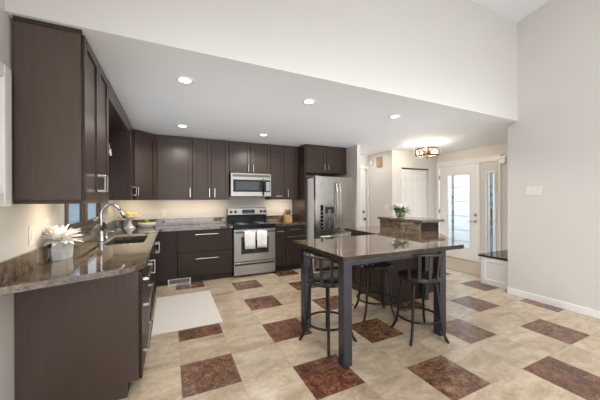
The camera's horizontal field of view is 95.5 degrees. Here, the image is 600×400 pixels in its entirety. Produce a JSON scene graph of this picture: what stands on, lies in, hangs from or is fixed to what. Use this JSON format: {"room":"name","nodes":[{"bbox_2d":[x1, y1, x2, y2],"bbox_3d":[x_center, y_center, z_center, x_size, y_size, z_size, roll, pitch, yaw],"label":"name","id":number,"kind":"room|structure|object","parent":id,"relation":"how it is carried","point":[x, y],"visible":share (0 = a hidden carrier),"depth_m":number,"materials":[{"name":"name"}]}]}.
{"room":"kitchen","nodes":[
{"label":"kitchen","id":0,"kind":"room"},
{"bbox_2d":[0,0,113,399],"bbox_3d":[-1.331,-1.223,0.765,0.030,5.200,8.520,0,0,-25],"label":"wall","id":1,"kind":"structure","parent":0,"point":[15,219],"depth_m":1.63,"materials":[{"name":"paint"}]},
{"bbox_2d":[0,61,11,206],"bbox_3d":[-1.507,-0.353,1.213,0.029,0.790,0.785,0,0,-25],"label":"framed picture","id":2,"kind":"object","parent":1,"relation":"attached to","point":[5,72],"visible":1,"depth_m":1.51,"materials":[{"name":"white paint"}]},
{"bbox_2d":[28,225,34,245],"bbox_3d":[-1.820,0.245,1.851,0.008,0.130,0.085,0,0,-25],"label":"switch plate","id":3,"kind":"object","parent":1,"relation":"attached to","point":[31,229],"visible":1,"depth_m":1.84,"materials":[{"name":"white plastic"}]},
{"bbox_2d":[44,219,48,235],"bbox_3d":[-1.927,0.214,2.074,0.008,0.125,0.080,0,0,-25],"label":"wall outlet","id":4,"kind":"object","parent":1,"relation":"attached to","point":[46,221],"visible":0.82,"depth_m":2.06,"materials":[{"name":"white plastic"}]},
{"bbox_2d":[12,15,108,203],"bbox_3d":[-1.690,-0.526,2.034,0.403,1.112,0.787,0,0,-25],"label":"upper cabinet","id":5,"kind":"object","parent":1,"relation":"attached to","point":[61,89],"visible":1,"depth_m":1.69,"materials":[{"name":"brown wood"}]},
{"bbox_2d":[64,203,100,230],"bbox_3d":[-2.381,-0.207,3.054,0.091,1.025,1.360,0,0,-25],"label":"window","id":6,"kind":"structure","parent":1,"relation":"in","point":[83,222],"depth_m":2.92,"materials":[{"name":"brown wood"}]},
{"bbox_2d":[108,81,129,133],"bbox_3d":[-2.202,-0.989,3.049,0.353,0.157,1.479,0,0,-25],"label":"valance","id":7,"kind":"object","parent":1,"relation":"attached to","point":[118,119],"visible":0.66,"depth_m":3.11,"materials":[{"name":"brown wood"}]},
{"bbox_2d":[109,123,136,199],"bbox_3d":[-2.576,-0.525,3.892,0.398,1.081,0.360,0,0,-25],"label":"upper cabinet","id":8,"kind":"object","parent":1,"relation":"attached to","point":[121,162],"visible":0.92,"depth_m":3.75,"materials":[{"name":"brown wood"}]},
{"bbox_2d":[114,155,368,226],"bbox_3d":[-0.715,0.144,5.705,5.315,2.460,0.120,0,0,-25],"label":"wall","id":9,"kind":"structure","parent":0,"point":[148,209],"depth_m":5.11,"materials":[{"name":"paint"}]},
{"bbox_2d":[134,129,155,199],"bbox_3d":[-2.678,-0.525,4.387,0.638,1.081,0.615,0,0,-25],"label":"upper cabinet","id":10,"kind":"object","parent":9,"relation":"attached to","point":[144,142],"visible":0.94,"depth_m":4.30,"materials":[{"name":"brown wood"}]},
{"bbox_2d":[161,210,166,216],"bbox_3d":[-2.419,0.255,4.846,0.080,0.125,0.008,0,0,-25],"label":"wall outlet","id":11,"kind":"object","parent":9,"relation":"attached to","point":[163,212],"visible":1,"depth_m":4.84,"materials":[{"name":"white plastic"}]},
{"bbox_2d":[156,135,191,199],"bbox_3d":[-2.185,-0.527,4.749,0.557,1.081,0.383,0,0,-25],"label":"upper cabinet","id":12,"kind":"object","parent":9,"relation":"attached to","point":[173,153],"visible":1,"depth_m":4.61,"materials":[{"name":"brown wood"}]},
{"bbox_2d":[192,138,228,199],"bbox_3d":[-1.649,-0.529,5.004,0.624,1.081,0.383,0,0,-25],"label":"upper cabinet","id":13,"kind":"object","parent":9,"relation":"attached to","point":[210,158],"visible":1,"depth_m":4.86,"materials":[{"name":"brown wood"}]},
{"bbox_2d":[229,141,269,173],"bbox_3d":[-1.006,-0.779,5.310,0.797,0.585,0.383,0,0,-25],"label":"upper cabinet","id":14,"kind":"object","parent":9,"relation":"attached to","point":[244,157],"visible":0.91,"depth_m":5.16,"materials":[{"name":"brown wood"}]},
{"bbox_2d":[229,173,270,196],"bbox_3d":[-0.987,-0.267,5.270,0.773,0.434,0.468,0,0,-25],"label":"microwave","id":15,"kind":"object","parent":14,"relation":"attached to","point":[240,184],"visible":0.99,"depth_m":5.09,"materials":[{"name":"silver metal"}]},
{"bbox_2d":[265,145,283,199],"bbox_3d":[-0.517,-0.533,5.542,0.278,1.081,0.383,0,0,-25],"label":"upper cabinet","id":16,"kind":"object","parent":9,"relation":"attached to","point":[276,151],"visible":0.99,"depth_m":5.41,"materials":[{"name":"brown wood"}]},
{"bbox_2d":[266,215,291,220],"bbox_3d":[-0.446,0.403,5.774,0.619,0.119,0.023,0,0,-25],"label":"backsplash","id":17,"kind":"structure","parent":9,"relation":"attached to","point":[274,217],"depth_m":5.73,"materials":[{"name":"tile"}]},
{"bbox_2d":[284,146,297,198],"bbox_3d":[-0.241,-0.534,5.673,0.327,1.081,0.383,0,0,-25],"label":"upper cabinet","id":18,"kind":"object","parent":9,"relation":"attached to","point":[290,152],"visible":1,"depth_m":5.54,"materials":[{"name":"brown wood"}]},
{"bbox_2d":[360,169,365,226],"bbox_3d":[1.305,0.312,6.621,0.780,2.090,0.130,0,0,-25],"label":"door","id":19,"kind":"structure","parent":9,"relation":"in","point":[362,172],"depth_m":6.79,"materials":[{"name":"white paint"}]},
{"bbox_2d":[360,165,368,226],"bbox_3d":[1.304,0.272,6.587,0.908,2.190,0.020,0,0,-25],"label":"trim","id":20,"kind":"structure","parent":9,"relation":"attached to","point":[363,167],"depth_m":6.76,"materials":[{"name":"white paint"}]},
{"bbox_2d":[5,0,517,120],"bbox_3d":[0.652,-2.461,2.739,5.255,2.738,0.100,0,0,-25],"label":"wall","id":21,"kind":"structure","parent":0,"point":[462,54],"depth_m":2.60,"materials":[{"name":"paint"}]},
{"bbox_2d":[6,11,516,154],"bbox_3d":[0.403,-1.129,5.253,6.955,0.080,4.860,0,0,-25],"label":"ceiling","id":22,"kind":"structure","parent":0,"point":[227,99],"depth_m":3.24,"materials":[{"name":"paint"}]},
{"bbox_2d":[175,76,193,83],"bbox_3d":[-1.048,-1.080,2.484,0.160,0.008,0.160,0,0,-25],"label":"recessed light","id":23,"kind":"object","parent":22,"relation":"in","point":[181,79],"visible":1,"depth_m":2.48,"materials":[{"name":"white paint"}]},
{"bbox_2d":[302,99,315,103],"bbox_3d":[0.102,-1.084,3.039,0.160,0.008,0.160,0,0,-25],"label":"recessed light","id":24,"kind":"object","parent":22,"relation":"in","point":[306,101],"visible":1,"depth_m":3.03,"materials":[{"name":"white paint"}]},
{"bbox_2d":[389,115,400,118],"bbox_3d":[1.254,-1.088,3.598,0.160,0.008,0.160,0,0,-25],"label":"recessed light","id":25,"kind":"object","parent":22,"relation":"in","point":[391,116],"visible":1,"depth_m":3.59,"materials":[{"name":"white paint"}]},
{"bbox_2d":[415,142,438,158],"bbox_3d":[2.483,-0.939,5.322,0.304,0.313,0.304,0,0,-25],"label":"flush light","id":26,"kind":"object","parent":22,"relation":"attached to","point":[427,153],"visible":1,"depth_m":5.30,"materials":[{"name":"silver metal"}]},
{"bbox_2d":[331,145,360,226],"bbox_3d":[0.641,0.140,6.643,0.080,2.460,2.550,0,0,-25],"label":"wall","id":27,"kind":"structure","parent":0,"point":[353,152],"depth_m":5.52,"materials":[{"name":"paint"}]},
{"bbox_2d":[119,263,599,399],"bbox_3d":[1.470,1.397,2.911,7.055,0.060,10.000,0,0,-25],"label":"floor","id":28,"kind":"structure","parent":0,"point":[502,345],"depth_m":2.45,"materials":[{"name":"tile"}]},
{"bbox_2d":[14,260,152,399],"bbox_3d":[-1.554,0.943,2.114,0.708,0.868,0.705,0,0,-25],"label":"base cabinet","id":29,"kind":"object","parent":28,"relation":"on","point":[83,340],"visible":0.97,"depth_m":1.79,"materials":[{"name":"brown wood"}]},
{"bbox_2d":[149,243,158,331],"bbox_3d":[-1.962,0.945,2.985,0.718,0.868,1.214,0,0,-25],"label":"base cabinet","id":30,"kind":"object","parent":28,"relation":"on","point":[152,279],"visible":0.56,"depth_m":3.06,"materials":[{"name":"brown wood"}]},
{"bbox_2d":[155,231,176,287],"bbox_3d":[-2.393,0.946,4.158,0.948,0.868,1.268,0,0,-25],"label":"base cabinet","id":31,"kind":"object","parent":28,"relation":"on","point":[166,259],"visible":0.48,"depth_m":4.31,"materials":[{"name":"brown wood"}]},
{"bbox_2d":[0,217,232,294],"bbox_3d":[-1.524,0.406,3.357,1.835,0.202,3.464,0,0,-25],"label":"countertop","id":32,"kind":"structure","parent":31,"relation":"on","point":[91,259],"depth_m":2.05,"materials":[{"name":"brown stone"}]},
{"bbox_2d":[43,224,83,260],"bbox_3d":[-1.800,0.329,2.108,0.213,0.277,0.316,0,0,-25],"label":"flower pot","id":33,"kind":"object","parent":32,"relation":"on","point":[62,247],"visible":1,"depth_m":2.06,"materials":[{"name":"white ceramic"}]},
{"bbox_2d":[98,204,126,241],"bbox_3d":[-2.136,0.260,3.115,0.277,0.418,0.125,0,0,-25],"label":"faucet","id":34,"kind":"object","parent":32,"relation":"on","point":[101,233],"visible":1,"depth_m":3.04,"materials":[{"name":"metal"}]},
{"bbox_2d":[110,239,145,244],"bbox_3d":[-1.982,0.604,3.154,0.377,0.189,0.664,0,0,-25],"label":"undermount sink","id":35,"kind":"object","parent":32,"relation":"in","point":[130,240],"visible":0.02,"depth_m":3.42,"materials":[{"name":"metal"}]},
{"bbox_2d":[117,215,140,228],"bbox_3d":[-2.764,0.372,4.421,0.340,0.199,0.340,0,0,-25],"label":"cake stand","id":36,"kind":"object","parent":32,"relation":"on","point":[129,219],"visible":0.92,"depth_m":4.37,"materials":[{"name":"white ceramic"}]},
{"bbox_2d":[138,222,155,227],"bbox_3d":[-2.564,0.432,4.560,0.269,0.077,0.205,0,0,-25],"label":"fruit bowl","id":37,"kind":"object","parent":32,"relation":"on","point":[143,225],"visible":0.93,"depth_m":4.49,"materials":[{"name":"white ceramic"}]},
{"bbox_2d":[151,290,222,335],"bbox_3d":[-1.423,1.371,3.407,0.705,0.009,1.160,0,0,-25],"label":"kitchen mat","id":38,"kind":"object","parent":28,"relation":"on","point":[174,313],"visible":1,"depth_m":3.28,"materials":[{"name":"white fabric"}]},
{"bbox_2d":[177,228,232,281],"bbox_3d":[-1.696,0.944,4.830,0.880,0.868,0.653,0,0,-25],"label":"base cabinet","id":39,"kind":"object","parent":28,"relation":"on","point":[207,254],"visible":0.98,"depth_m":4.56,"materials":[{"name":"brown wood"}]},
{"bbox_2d":[168,277,190,285],"bbox_3d":[-1.957,1.329,4.424,0.345,0.095,0.052,0,0,-25],"label":"register","id":40,"kind":"object","parent":39,"relation":"attached to","point":[177,281],"visible":0.91,"depth_m":4.41,"materials":[{"name":"silver metal"}]},
{"bbox_2d":[226,207,275,275],"bbox_3d":[-0.927,0.758,5.145,0.786,1.175,0.689,0,0,-25],"label":"electric range","id":41,"kind":"object","parent":28,"relation":"on","point":[261,259],"visible":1,"depth_m":4.94,"materials":[{"name":"silver metal"}]},
{"bbox_2d":[244,231,254,248],"bbox_3d":[-0.881,0.716,4.795,0.190,0.326,0.054,0,0,-25],"label":"hand towel","id":42,"kind":"object","parent":41,"relation":"hanging from","point":[249,236],"visible":1,"depth_m":4.77,"materials":[{"name":"white fabric"}]},
{"bbox_2d":[227,221,275,226],"bbox_3d":[-0.922,0.466,5.140,0.776,0.028,0.562,0,0,-25],"label":"cooktop","id":43,"kind":"object","parent":41,"relation":"in","point":[234,223],"depth_m":5.04,"materials":[{"name":"black glass"}]},
{"bbox_2d":[256,230,266,247],"bbox_3d":[-0.685,0.710,4.889,0.185,0.314,0.054,0,0,-25],"label":"hand towel","id":44,"kind":"object","parent":41,"relation":"hanging from","point":[261,235],"visible":1,"depth_m":4.87,"materials":[{"name":"white fabric"}]},
{"bbox_2d":[274,226,284,271],"bbox_3d":[-0.499,0.940,5.399,0.198,0.868,0.653,0,0,-25],"label":"base cabinet","id":45,"kind":"object","parent":28,"relation":"on","point":[279,230],"visible":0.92,"depth_m":5.15,"materials":[{"name":"brown wood"}]},
{"bbox_2d":[284,225,304,269],"bbox_3d":[-0.218,0.939,5.532,0.417,0.868,0.653,0,0,-25],"label":"drawer cabinet","id":46,"kind":"object","parent":28,"relation":"on","point":[292,232],"visible":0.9,"depth_m":5.26,"materials":[{"name":"brown wood"}]},
{"bbox_2d":[266,215,304,225],"bbox_3d":[-0.315,0.423,5.496,0.622,0.160,0.639,0,0,-25],"label":"countertop","id":47,"kind":"structure","parent":46,"relation":"on","point":[278,220],"depth_m":5.64,"materials":[{"name":"stone"}]},
{"bbox_2d":[283,209,291,221],"bbox_3d":[-0.257,0.338,5.679,0.130,0.248,0.180,0,0,-25],"label":"knife block","id":48,"kind":"object","parent":47,"relation":"on","point":[287,216],"visible":1,"depth_m":5.62,"materials":[{"name":"brown wood"}]},
{"bbox_2d":[292,144,346,239],"bbox_3d":[0.421,0.143,5.837,0.999,2.455,0.653,0,0,-25],"label":"tall cabinet","id":49,"kind":"object","parent":28,"relation":"on","point":[313,160],"visible":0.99,"depth_m":5.55,"materials":[{"name":"brown wood"}]},
{"bbox_2d":[299,251,356,356],"bbox_3d":[0.259,0.948,2.634,0.444,0.860,0.422,0,0,-41],"label":"bar stool","id":50,"kind":"object","parent":28,"relation":"on","point":[327,280],"visible":0.8,"depth_m":2.49,"materials":[{"name":"black metal"}]},
{"bbox_2d":[306,176,354,270],"bbox_3d":[0.543,0.463,5.656,0.910,1.815,0.947,0,0,-25],"label":"refrigerator","id":51,"kind":"object","parent":28,"relation":"on","point":[330,201],"visible":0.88,"depth_m":5.26,"materials":[{"name":"silver metal"}]},
{"bbox_2d":[353,261,397,322],"bbox_3d":[0.883,0.946,3.248,0.422,0.860,0.444,0,0,-4],"label":"bar stool","id":52,"kind":"object","parent":28,"relation":"on","point":[385,265],"visible":0.78,"depth_m":3.11,"materials":[{"name":"metal"}]},
{"bbox_2d":[292,226,463,367],"bbox_3d":[0.943,0.914,3.433,2.194,0.910,1.865,0,0,-25],"label":"table","id":53,"kind":"object","parent":28,"relation":"on","point":[379,243],"visible":0.94,"depth_m":2.71,"materials":[{"name":"stone"}]},
{"bbox_2d":[351,232,421,305],"bbox_3d":[1.253,0.934,3.979,0.687,0.868,0.765,0,0,-25],"label":"base cabinet","id":54,"kind":"object","parent":28,"relation":"on","point":[401,264],"visible":0.4,"depth_m":3.67,"materials":[{"name":"brown wood"}]},
{"bbox_2d":[378,216,444,292],"bbox_3d":[1.725,0.832,4.320,0.460,1.068,0.915,0,0,-25],"label":"raised bar","id":55,"kind":"object","parent":28,"relation":"on","point":[409,223],"visible":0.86,"depth_m":4.04,"materials":[{"name":"stone"}]},
{"bbox_2d":[388,204,410,216],"bbox_3d":[1.653,0.186,4.466,0.356,0.223,0.325,0,0,-25],"label":"flower bowl","id":56,"kind":"object","parent":55,"relation":"on","point":[398,208],"visible":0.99,"depth_m":4.41,"materials":[{"name":"white"}]},
{"bbox_2d":[391,251,449,345],"bbox_3d":[1.196,0.945,2.742,0.422,0.860,0.444,0,0,-7],"label":"bar stool","id":57,"kind":"object","parent":28,"relation":"on","point":[422,277],"visible":0.98,"depth_m":2.61,"materials":[{"name":"metal"}]},
{"bbox_2d":[446,257,480,276],"bbox_3d":[3.319,1.355,5.561,0.960,0.009,1.500,0,0,-25],"label":"door mat","id":58,"kind":"object","parent":28,"relation":"on","point":[469,267],"visible":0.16,"depth_m":5.46,"materials":[{"name":"beige fabric"}]},
{"bbox_2d":[478,250,507,288],"bbox_3d":[3.630,1.125,4.525,1.365,0.468,0.490,0,0,-25],"label":"bench","id":59,"kind":"object","parent":28,"relation":"on","point":[494,265],"visible":0.41,"depth_m":4.27,"materials":[{"name":"white paint"}]},
{"bbox_2d":[368,150,395,225],"bbox_3d":[1.906,0.135,6.497,0.100,2.460,0.900,0,0,-25],"label":"wall","id":60,"kind":"structure","parent":0,"point":[382,180],"depth_m":6.35,"materials":[{"name":"paint"}]},
{"bbox_2d":[376,157,381,166],"bbox_3d":[1.861,-0.875,6.405,0.054,0.230,0.160,0,0,-25],"label":"door chime","id":61,"kind":"object","parent":60,"relation":"attached to","point":[378,159],"visible":1,"depth_m":6.38,"materials":[{"name":"brown wood"}]},
{"bbox_2d":[395,150,436,218],"bbox_3d":[2.796,0.132,6.477,1.490,2.460,0.100,0,0,-25],"label":"wall","id":62,"kind":"structure","parent":0,"point":[404,159],"depth_m":6.49,"materials":[{"name":"paint"}]},
{"bbox_2d":[401,167,427,217],"bbox_3d":[2.683,0.314,6.426,0.880,2.073,0.065,0,0,-25],"label":"door","id":63,"kind":"structure","parent":62,"relation":"in","point":[413,180],"depth_m":6.43,"materials":[{"name":"white paint"}]},
{"bbox_2d":[437,143,507,262],"bbox_3d":[3.953,0.128,5.626,0.130,2.460,2.430,0,0,-25],"label":"wall","id":64,"kind":"structure","parent":0,"point":[496,149],"depth_m":5.58,"materials":[{"name":"paint"}]},
{"bbox_2d":[439,163,478,262],"bbox_3d":[3.606,0.299,6.225,0.143,2.120,0.950,0,0,-25],"label":"door","id":65,"kind":"structure","parent":64,"relation":"in","point":[458,184],"depth_m":6.16,"materials":[{"name":"white paint"}]},
{"bbox_2d":[436,154,502,262],"bbox_3d":[3.662,0.239,6.019,0.060,2.240,1.470,0,0,-25],"label":"trim","id":66,"kind":"structure","parent":64,"relation":"attached to","point":[478,160],"depth_m":5.78,"materials":[{"name":"white paint"}]},
{"bbox_2d":[485,171,495,252],"bbox_3d":[3.923,0.283,5.584,0.062,1.710,0.200,0,0,-25],"label":"window","id":67,"kind":"structure","parent":64,"relation":"in","point":[490,176],"depth_m":5.60,"materials":[{"name":"glass"}]},
{"bbox_2d":[497,156,506,163],"bbox_3d":[3.971,-0.772,5.349,0.070,0.140,0.150,0,0,-25],"label":"trim","id":68,"kind":"structure","parent":64,"relation":"attached to","point":[501,159],"depth_m":5.33,"materials":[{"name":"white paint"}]},
{"bbox_2d":[471,0,548,22],"bbox_3d":[1.753,-3.071,0.418,5.455,1.253,5.240,0,0,-25],"label":"ceiling","id":69,"kind":"structure","parent":0,"point":[514,10],"depth_m":3.54,"materials":[{"name":"paint"}]},
{"bbox_2d":[507,0,599,310],"bbox_3d":[4.171,-1.243,1.581,0.100,5.200,5.270,0,0,-25],"label":"wall","id":70,"kind":"structure","parent":0,"point":[553,145],"depth_m":3.42,"materials":[{"name":"paint"}]},
{"bbox_2d":[526,186,540,194],"bbox_3d":[3.129,-0.110,3.654,0.008,0.118,0.175,0,0,-25],"label":"switch plate","id":71,"kind":"object","parent":70,"relation":"attached to","point":[535,190],"visible":1,"depth_m":3.65,"materials":[{"name":"white plastic"}]},
{"bbox_2d":[506,287,599,318],"bbox_3d":[4.171,1.313,1.584,0.114,0.088,5.285,0,0,-25],"label":"baseboard","id":72,"kind":"structure","parent":70,"relation":"attached to","point":[556,303],"depth_m":3.44,"materials":[{"name":"white paint"}]},
{"label":"outside","id":73,"kind":"structure","parent":0,"visible":0},
{"bbox_2d":[69,203,95,223],"bbox_3d":[-8.340,-0.099,9.877,0.215,3.400,27.000,0,0,-25],"label":"sky","id":74,"kind":"structure","parent":73,"point":[73,208],"depth_m":10.33,"materials":[{"name":"blue"}]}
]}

